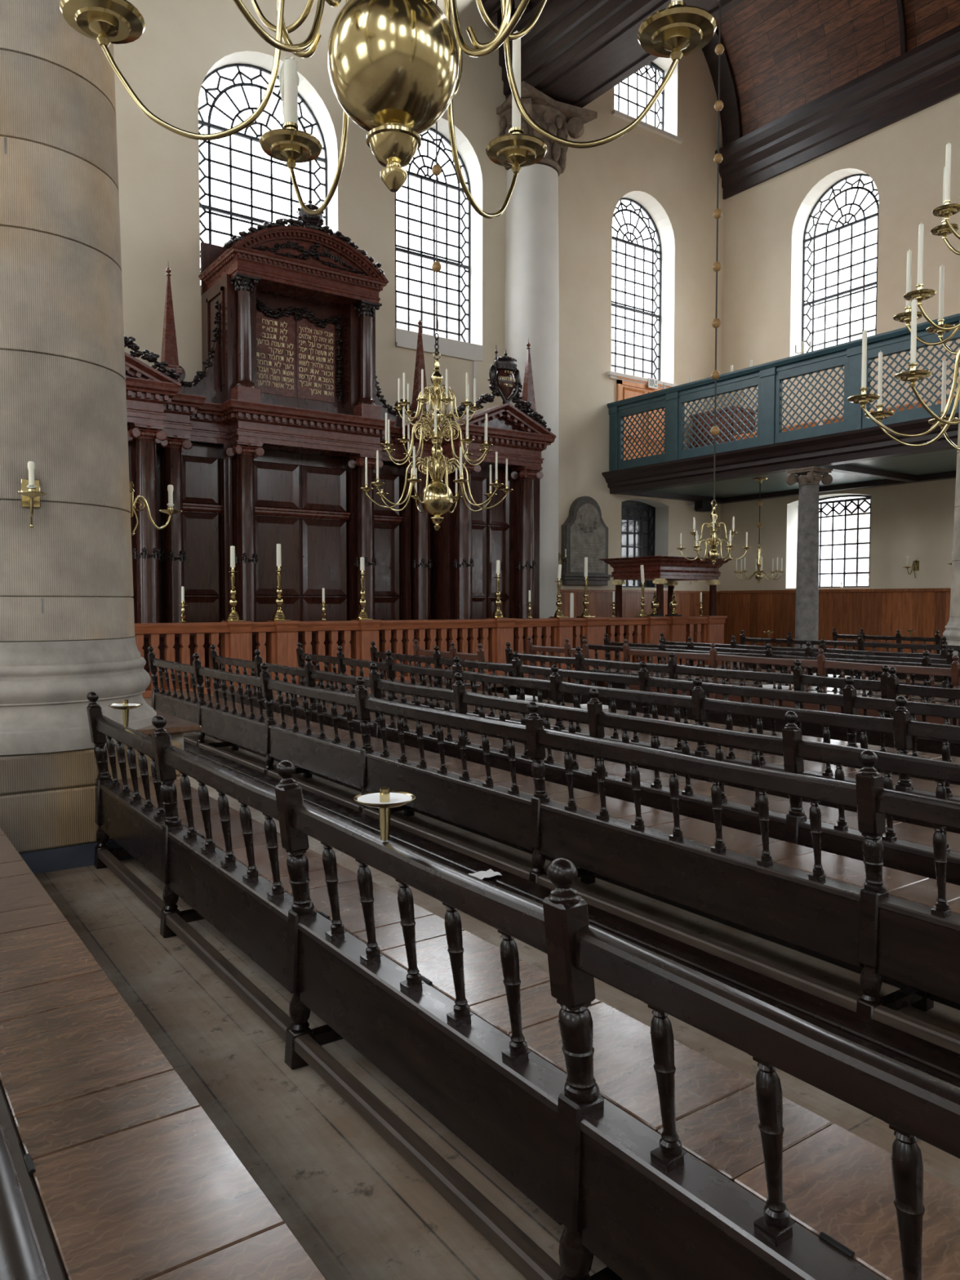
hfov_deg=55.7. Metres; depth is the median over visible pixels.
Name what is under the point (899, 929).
pew
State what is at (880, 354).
candle
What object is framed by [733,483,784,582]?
chandelier
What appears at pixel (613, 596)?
candle
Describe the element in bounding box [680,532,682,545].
candle
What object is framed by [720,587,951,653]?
wood paneling
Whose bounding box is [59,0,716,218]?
chandelier
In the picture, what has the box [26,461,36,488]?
candle
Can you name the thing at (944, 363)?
candle
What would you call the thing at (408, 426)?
candle
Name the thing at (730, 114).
trim
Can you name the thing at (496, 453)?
candle
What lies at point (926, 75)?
trim
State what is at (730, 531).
candle
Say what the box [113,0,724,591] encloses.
wall
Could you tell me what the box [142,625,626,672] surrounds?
balustrade
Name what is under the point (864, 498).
window
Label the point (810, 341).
candelabrum
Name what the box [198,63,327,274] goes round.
window
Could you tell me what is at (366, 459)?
candle
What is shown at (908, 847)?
pew
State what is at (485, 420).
candle
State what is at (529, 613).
candlestick
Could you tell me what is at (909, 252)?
candle
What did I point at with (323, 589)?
candle
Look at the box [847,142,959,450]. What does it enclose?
chandelier
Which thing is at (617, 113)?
trim
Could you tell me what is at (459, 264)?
window
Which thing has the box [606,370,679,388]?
trim
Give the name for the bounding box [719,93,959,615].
wall
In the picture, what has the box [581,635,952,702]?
pew
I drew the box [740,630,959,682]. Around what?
pew
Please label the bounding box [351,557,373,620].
candlestick
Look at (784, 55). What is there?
ceiling
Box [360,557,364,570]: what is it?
candle
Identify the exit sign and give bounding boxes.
[648,377,657,389]
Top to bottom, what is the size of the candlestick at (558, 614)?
1.196 m
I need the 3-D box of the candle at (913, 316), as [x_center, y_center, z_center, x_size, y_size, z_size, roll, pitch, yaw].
[2.750,-1.959,5.757,0.033,0.414,0.032,-1,3,-21]
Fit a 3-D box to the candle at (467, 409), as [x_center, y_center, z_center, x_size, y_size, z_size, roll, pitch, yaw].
[-0.180,-3.148,13.089,0.032,0.414,0.033,-2,3,-37]
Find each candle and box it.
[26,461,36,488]
[166,484,173,506]
[181,586,184,601]
[230,546,235,567]
[276,542,281,566]
[278,56,299,124]
[322,588,324,601]
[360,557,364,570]
[364,457,367,484]
[376,449,378,478]
[385,413,387,439]
[387,419,390,443]
[397,378,399,404]
[402,406,404,435]
[403,373,404,399]
[407,383,408,408]
[407,424,409,449]
[413,446,415,475]
[414,467,417,492]
[421,368,423,395]
[434,404,436,433]
[445,368,448,395]
[448,386,451,411]
[455,467,457,492]
[459,445,462,475]
[465,373,467,399]
[466,408,468,435]
[467,383,469,408]
[473,377,475,404]
[484,413,487,440]
[484,420,485,444]
[489,464,491,489]
[495,451,497,479]
[496,560,500,573]
[505,458,507,484]
[511,31,520,127]
[528,590,530,601]
[557,564,561,577]
[569,592,573,617]
[584,557,587,577]
[612,591,614,601]
[640,564,644,582]
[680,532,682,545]
[693,516,694,529]
[695,529,697,543]
[712,515,714,528]
[729,530,731,542]
[732,516,734,528]
[746,532,747,544]
[861,328,866,387]
[877,351,882,404]
[906,250,911,306]
[910,297,916,363]
[917,222,924,284]
[938,265,944,319]
[941,360,946,411]
[942,166,945,220]
[944,142,951,200]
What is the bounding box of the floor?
[34,661,959,1279]
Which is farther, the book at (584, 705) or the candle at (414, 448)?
the candle at (414, 448)
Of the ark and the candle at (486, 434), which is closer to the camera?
the candle at (486, 434)
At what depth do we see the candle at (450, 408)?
14.21 m
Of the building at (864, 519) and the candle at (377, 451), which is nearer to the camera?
the candle at (377, 451)
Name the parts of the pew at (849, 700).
rail, apron panel, rail, apron panel, rail, apron panel, seat, rail, apron panel, rail, apron panel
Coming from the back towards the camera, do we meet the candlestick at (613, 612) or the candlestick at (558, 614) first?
the candlestick at (613, 612)
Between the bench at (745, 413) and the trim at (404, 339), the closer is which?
the trim at (404, 339)
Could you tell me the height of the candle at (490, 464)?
0.414 m
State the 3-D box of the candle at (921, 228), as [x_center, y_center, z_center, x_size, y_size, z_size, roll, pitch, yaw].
[2.959,-2.592,6.098,0.033,0.414,0.032,0,2,-1]
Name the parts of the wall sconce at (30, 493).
wall plate, arm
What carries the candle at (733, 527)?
on the chandelier at (713, 554)
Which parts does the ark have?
dentil moulding, raking cornice, cornice, dentil moulding, cornice, door panel, door, dentil moulding, cornice, door panel, door, dentil moulding, cornice, dentil moulding, cornice, dentil moulding, crown, arched cornice, door panel, door, door panel, door, dentil moulding, cornice, cornice, dentil moulding, raking cornice, panel, dentil moulding, cornice, panel, crown, raking cornice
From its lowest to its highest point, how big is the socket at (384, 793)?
0.047 m
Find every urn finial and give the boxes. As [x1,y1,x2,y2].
[647,588,662,616]
[665,588,681,616]
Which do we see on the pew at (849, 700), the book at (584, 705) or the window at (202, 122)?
the book at (584, 705)
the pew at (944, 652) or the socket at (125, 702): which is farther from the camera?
the pew at (944, 652)
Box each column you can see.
[0,0,201,874]
[496,80,597,618]
[785,466,832,648]
[942,398,959,654]
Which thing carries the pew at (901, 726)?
on the floor
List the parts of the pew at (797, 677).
apron panel, rail, rail, apron panel, apron panel, rail, rail, apron panel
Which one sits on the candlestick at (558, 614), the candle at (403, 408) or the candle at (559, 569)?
the candle at (559, 569)
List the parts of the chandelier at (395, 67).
arm, arm, arm, arm, globe, arm, arm, arm, arm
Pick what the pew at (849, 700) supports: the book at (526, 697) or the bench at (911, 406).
the book at (526, 697)
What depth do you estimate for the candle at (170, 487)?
6.43 m
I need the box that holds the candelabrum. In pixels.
[794,340,811,354]
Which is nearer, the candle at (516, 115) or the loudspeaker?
the candle at (516, 115)
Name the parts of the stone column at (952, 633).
moulding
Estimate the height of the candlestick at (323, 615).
0.614 m
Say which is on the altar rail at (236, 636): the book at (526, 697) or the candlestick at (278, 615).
the candlestick at (278, 615)
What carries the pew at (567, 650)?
on the floor
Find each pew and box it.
[86,691,959,1279]
[147,646,959,1053]
[209,644,959,885]
[296,642,959,833]
[369,640,959,785]
[413,639,509,693]
[505,642,890,746]
[526,636,608,687]
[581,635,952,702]
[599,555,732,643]
[604,633,959,692]
[622,639,959,725]
[659,632,959,688]
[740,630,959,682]
[832,627,946,653]
[886,666,959,756]
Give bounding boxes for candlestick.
[176,586,189,622]
[222,546,244,621]
[268,542,290,621]
[318,588,328,620]
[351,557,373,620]
[488,560,507,618]
[524,590,533,617]
[549,564,568,617]
[576,557,595,617]
[609,591,617,617]
[633,564,651,617]
[697,592,703,616]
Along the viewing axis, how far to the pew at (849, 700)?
7.70 m
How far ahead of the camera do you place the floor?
3.02 m
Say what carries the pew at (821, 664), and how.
on the floor
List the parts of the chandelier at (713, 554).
arm, arm, arm, globe, stem, arm, arm, arm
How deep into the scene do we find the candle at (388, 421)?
13.92 m
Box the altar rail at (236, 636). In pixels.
[134,615,727,697]
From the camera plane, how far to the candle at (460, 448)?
12.74 m
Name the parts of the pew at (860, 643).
apron panel, rail, apron panel, rail, rail, apron panel, rail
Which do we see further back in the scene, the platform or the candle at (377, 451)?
the platform
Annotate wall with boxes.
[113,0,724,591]
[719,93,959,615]
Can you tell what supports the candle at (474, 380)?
on the chandelier at (436, 498)
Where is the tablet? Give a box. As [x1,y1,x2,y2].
[560,496,613,585]
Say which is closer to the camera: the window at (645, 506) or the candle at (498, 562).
the candle at (498, 562)
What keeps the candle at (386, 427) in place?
on the chandelier at (436, 498)
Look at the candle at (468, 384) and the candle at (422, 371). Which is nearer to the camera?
the candle at (422, 371)
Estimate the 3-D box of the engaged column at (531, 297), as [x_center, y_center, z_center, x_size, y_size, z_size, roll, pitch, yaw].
[1.381,-6.831,25.021,2.527,14.770,2.527,-2,3,-35]
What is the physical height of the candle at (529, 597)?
0.274 m
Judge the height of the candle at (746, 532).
0.214 m
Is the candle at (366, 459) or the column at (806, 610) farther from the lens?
the column at (806, 610)
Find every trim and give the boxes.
[395,328,483,412]
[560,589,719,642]
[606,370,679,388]
[612,109,683,143]
[702,0,907,146]
[715,25,959,199]
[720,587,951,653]
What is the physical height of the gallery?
2.640 m
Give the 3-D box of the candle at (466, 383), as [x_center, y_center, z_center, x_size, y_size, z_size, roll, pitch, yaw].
[-0.194,-3.739,13.345,0.033,0.394,0.032,2,3,37]
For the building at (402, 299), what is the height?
13.700 m
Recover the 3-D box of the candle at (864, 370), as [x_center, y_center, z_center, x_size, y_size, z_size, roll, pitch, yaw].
[2.712,-1.986,6.410,0.033,0.414,0.032,1,2,15]
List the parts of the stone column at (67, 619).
skirting, moulding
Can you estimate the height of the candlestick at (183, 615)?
0.614 m
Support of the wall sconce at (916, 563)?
attached to the wall at (765, 223)
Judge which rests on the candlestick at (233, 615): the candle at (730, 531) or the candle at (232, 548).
the candle at (232, 548)
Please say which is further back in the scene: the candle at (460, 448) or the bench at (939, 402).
the bench at (939, 402)
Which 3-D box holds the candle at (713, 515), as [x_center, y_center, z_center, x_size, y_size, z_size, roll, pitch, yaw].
[3.773,-1.907,14.663,0.027,0.214,0.028,1,2,15]
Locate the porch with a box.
[621,502,653,586]
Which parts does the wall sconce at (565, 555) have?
arm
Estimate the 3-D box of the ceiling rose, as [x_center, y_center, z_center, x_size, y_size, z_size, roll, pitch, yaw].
[7.667,-4.353,24.856,0.400,0.120,0.400,-2,3,-35]
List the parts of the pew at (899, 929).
rail, apron panel, foot rail, rail, foot rail, apron panel, leg, leg, rail, foot rail, apron panel, leg, rail, foot rail, apron panel, seat, leg, rail, foot rail, apron panel, foot rail, rail, apron panel, leg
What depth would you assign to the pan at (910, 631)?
18.15 m
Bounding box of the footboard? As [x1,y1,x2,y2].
[183,741,959,1087]
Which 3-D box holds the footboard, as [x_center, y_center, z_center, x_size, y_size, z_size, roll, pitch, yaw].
[-1.094,1.276,6.574,0.300,0.100,9.900,-2,3,-35]
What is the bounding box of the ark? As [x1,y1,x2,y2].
[124,199,556,632]
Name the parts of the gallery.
parapet panel, parapet panel, cornice, parapet panel, parapet panel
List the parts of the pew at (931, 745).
seat, rail, apron panel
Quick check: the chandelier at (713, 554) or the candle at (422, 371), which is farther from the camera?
the chandelier at (713, 554)
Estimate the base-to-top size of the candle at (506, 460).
0.414 m
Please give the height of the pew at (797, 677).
1.063 m
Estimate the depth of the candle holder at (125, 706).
4.90 m
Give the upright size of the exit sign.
0.300 m
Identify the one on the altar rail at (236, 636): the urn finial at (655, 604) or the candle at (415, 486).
the urn finial at (655, 604)
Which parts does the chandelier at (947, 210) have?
arm, arm, arm, arm, arm, arm, arm, arm, arm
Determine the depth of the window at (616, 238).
28.27 m
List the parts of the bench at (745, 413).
door, door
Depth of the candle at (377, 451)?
13.05 m
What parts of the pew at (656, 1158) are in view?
rail, foot rail, apron panel, rail, foot rail, apron panel, rail, foot rail, apron panel, apron panel, rail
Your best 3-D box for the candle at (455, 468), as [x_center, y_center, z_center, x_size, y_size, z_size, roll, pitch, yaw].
[-0.383,-2.598,14.759,0.032,0.414,0.033,1,2,15]
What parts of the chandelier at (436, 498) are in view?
arm, arm, arm, arm, arm, arm, arm, arm, arm, arm, arm, arm, arm, arm, stem, globe, arm, arm, arm, arm, arm, arm, arm, arm, arm, arm, arm, arm, arm, arm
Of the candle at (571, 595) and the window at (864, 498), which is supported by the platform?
the candle at (571, 595)
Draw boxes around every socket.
[122,699,128,706]
[379,787,390,802]
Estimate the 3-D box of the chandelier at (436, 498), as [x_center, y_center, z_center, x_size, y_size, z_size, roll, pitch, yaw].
[-0.642,-10.610,13.400,2.232,17.915,2.336,-1,3,-21]
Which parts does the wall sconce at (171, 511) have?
wall plate, arm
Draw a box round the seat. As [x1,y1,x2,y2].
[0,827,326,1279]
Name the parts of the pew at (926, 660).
apron panel, rail, rail, seat, rail, rail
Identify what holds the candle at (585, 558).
on the candlestick at (585, 612)
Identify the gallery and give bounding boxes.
[601,313,959,503]
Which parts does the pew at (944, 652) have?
rail, rail, seat, rail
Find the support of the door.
in the wall at (181, 42)
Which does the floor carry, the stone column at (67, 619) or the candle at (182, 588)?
the stone column at (67, 619)
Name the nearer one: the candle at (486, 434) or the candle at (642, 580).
the candle at (486, 434)
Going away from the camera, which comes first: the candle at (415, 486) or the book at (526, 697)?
the book at (526, 697)
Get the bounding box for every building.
[396,292,657,379]
[844,326,875,586]
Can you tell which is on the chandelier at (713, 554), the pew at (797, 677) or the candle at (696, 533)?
the candle at (696, 533)
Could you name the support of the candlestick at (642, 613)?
on the altar rail at (236, 636)
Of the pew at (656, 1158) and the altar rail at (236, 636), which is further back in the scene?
the altar rail at (236, 636)
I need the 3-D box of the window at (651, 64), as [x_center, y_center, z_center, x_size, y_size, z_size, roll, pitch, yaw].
[4.685,-16.791,27.854,2.660,2.473,0.070,-2,3,-35]
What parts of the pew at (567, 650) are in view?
rail, apron panel, apron panel, rail, panel, leg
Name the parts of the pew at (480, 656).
apron panel, rail, seat, rail, apron panel, panel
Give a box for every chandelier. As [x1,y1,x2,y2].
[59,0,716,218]
[359,0,513,530]
[676,0,751,564]
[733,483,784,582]
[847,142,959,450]
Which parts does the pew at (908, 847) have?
rail, apron panel, rail, apron panel, rail, apron panel, rail, apron panel, rail, apron panel, rail, apron panel, rail, apron panel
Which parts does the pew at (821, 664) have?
rail, apron panel, rail, apron panel, seat, rail, apron panel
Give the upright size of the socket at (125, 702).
0.047 m
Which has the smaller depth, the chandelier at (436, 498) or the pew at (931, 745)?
the pew at (931, 745)
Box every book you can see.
[509,694,537,700]
[580,703,608,709]
[762,684,791,689]
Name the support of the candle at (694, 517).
on the chandelier at (713, 554)
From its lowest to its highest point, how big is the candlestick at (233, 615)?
1.336 m
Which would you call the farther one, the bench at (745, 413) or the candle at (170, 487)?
the bench at (745, 413)
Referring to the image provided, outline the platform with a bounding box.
[145,653,634,689]
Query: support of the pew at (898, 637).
on the floor
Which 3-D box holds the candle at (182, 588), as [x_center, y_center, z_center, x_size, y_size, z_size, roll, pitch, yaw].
[-5.072,-0.787,15.501,0.048,0.274,0.047,-2,3,-35]
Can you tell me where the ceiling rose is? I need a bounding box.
[752,477,767,483]
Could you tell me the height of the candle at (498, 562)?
0.294 m
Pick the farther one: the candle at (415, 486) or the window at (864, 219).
the window at (864, 219)
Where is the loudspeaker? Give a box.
[687,500,711,511]
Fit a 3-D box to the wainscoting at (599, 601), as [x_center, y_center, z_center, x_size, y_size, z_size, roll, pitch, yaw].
[4.983,-0.543,27.965,7.230,1.970,0.088,-2,3,-35]
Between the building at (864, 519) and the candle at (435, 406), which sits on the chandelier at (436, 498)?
the candle at (435, 406)
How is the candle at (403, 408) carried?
on the chandelier at (436, 498)
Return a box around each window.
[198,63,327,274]
[395,127,470,342]
[611,197,661,381]
[614,62,664,129]
[621,500,655,587]
[801,173,879,353]
[818,494,871,587]
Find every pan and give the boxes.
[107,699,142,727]
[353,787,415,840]
[906,629,915,636]
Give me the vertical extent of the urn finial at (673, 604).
0.680 m
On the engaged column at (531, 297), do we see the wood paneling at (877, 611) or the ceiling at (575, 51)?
the ceiling at (575, 51)
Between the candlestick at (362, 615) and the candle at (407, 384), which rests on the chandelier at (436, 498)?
the candle at (407, 384)
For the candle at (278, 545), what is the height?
0.414 m
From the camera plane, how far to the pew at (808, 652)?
12.62 m
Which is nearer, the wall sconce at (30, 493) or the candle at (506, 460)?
the wall sconce at (30, 493)
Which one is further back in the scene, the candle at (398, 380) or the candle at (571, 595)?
the candle at (571, 595)
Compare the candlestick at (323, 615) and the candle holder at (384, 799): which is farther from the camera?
the candlestick at (323, 615)
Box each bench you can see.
[689,406,757,447]
[733,421,817,439]
[822,400,925,423]
[937,395,959,404]
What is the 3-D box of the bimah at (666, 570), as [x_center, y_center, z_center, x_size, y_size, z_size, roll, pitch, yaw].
[4.926,-0.773,24.110,2.740,2.750,2.220,-2,3,-35]
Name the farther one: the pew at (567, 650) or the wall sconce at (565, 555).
the wall sconce at (565, 555)
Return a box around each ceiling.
[481,0,744,107]
[715,0,959,136]
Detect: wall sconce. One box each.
[16,461,46,528]
[129,481,182,535]
[558,548,568,564]
[902,555,919,577]
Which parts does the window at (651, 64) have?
frame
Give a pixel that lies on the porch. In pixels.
(631, 523)
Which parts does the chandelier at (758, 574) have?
stem, globe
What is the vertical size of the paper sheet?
0.014 m
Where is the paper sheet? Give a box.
[468,868,502,879]
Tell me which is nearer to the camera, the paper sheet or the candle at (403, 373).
the paper sheet
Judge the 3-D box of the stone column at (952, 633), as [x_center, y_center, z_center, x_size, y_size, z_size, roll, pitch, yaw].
[8.541,-5.564,14.905,1.544,13.100,1.544,-2,3,-35]
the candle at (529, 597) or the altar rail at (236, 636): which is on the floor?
the altar rail at (236, 636)
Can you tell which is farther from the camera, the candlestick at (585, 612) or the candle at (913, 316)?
the candlestick at (585, 612)
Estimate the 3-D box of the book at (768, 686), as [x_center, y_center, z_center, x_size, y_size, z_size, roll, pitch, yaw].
[3.745,0.596,11.502,0.200,0.035,0.340,-2,3,-35]
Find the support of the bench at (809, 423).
on the gallery
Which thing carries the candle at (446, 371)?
on the chandelier at (436, 498)
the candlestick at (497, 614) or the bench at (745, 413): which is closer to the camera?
the candlestick at (497, 614)
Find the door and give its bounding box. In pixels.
[616,376,671,460]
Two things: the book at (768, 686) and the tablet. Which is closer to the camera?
the book at (768, 686)
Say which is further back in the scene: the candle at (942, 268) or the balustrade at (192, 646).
the balustrade at (192, 646)
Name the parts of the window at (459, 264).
frame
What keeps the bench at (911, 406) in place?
on the gallery
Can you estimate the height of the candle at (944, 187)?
0.394 m
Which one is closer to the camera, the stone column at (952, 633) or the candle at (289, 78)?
the candle at (289, 78)
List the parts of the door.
frame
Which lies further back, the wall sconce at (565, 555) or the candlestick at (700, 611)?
the wall sconce at (565, 555)
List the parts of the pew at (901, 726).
rail, apron panel, rail, apron panel, rail, apron panel, rail, apron panel, rail, apron panel, seat, rail, apron panel, rail, apron panel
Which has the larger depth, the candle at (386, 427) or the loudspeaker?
the loudspeaker
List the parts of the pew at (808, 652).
rail, apron panel, rail, apron panel, apron panel, rail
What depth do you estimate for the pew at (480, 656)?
12.30 m
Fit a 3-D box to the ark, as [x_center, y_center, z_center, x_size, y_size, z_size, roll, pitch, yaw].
[-3.861,-4.299,19.819,12.800,10.130,2.889,-2,3,-35]
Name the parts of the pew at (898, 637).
rail, rail, rail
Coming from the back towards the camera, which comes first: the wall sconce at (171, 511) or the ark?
the ark
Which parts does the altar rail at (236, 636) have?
rail, handrail, handrail, handrail, handrail, rail, handrail, handrail, handrail, handrail, handrail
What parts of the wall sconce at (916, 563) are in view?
arm, wall plate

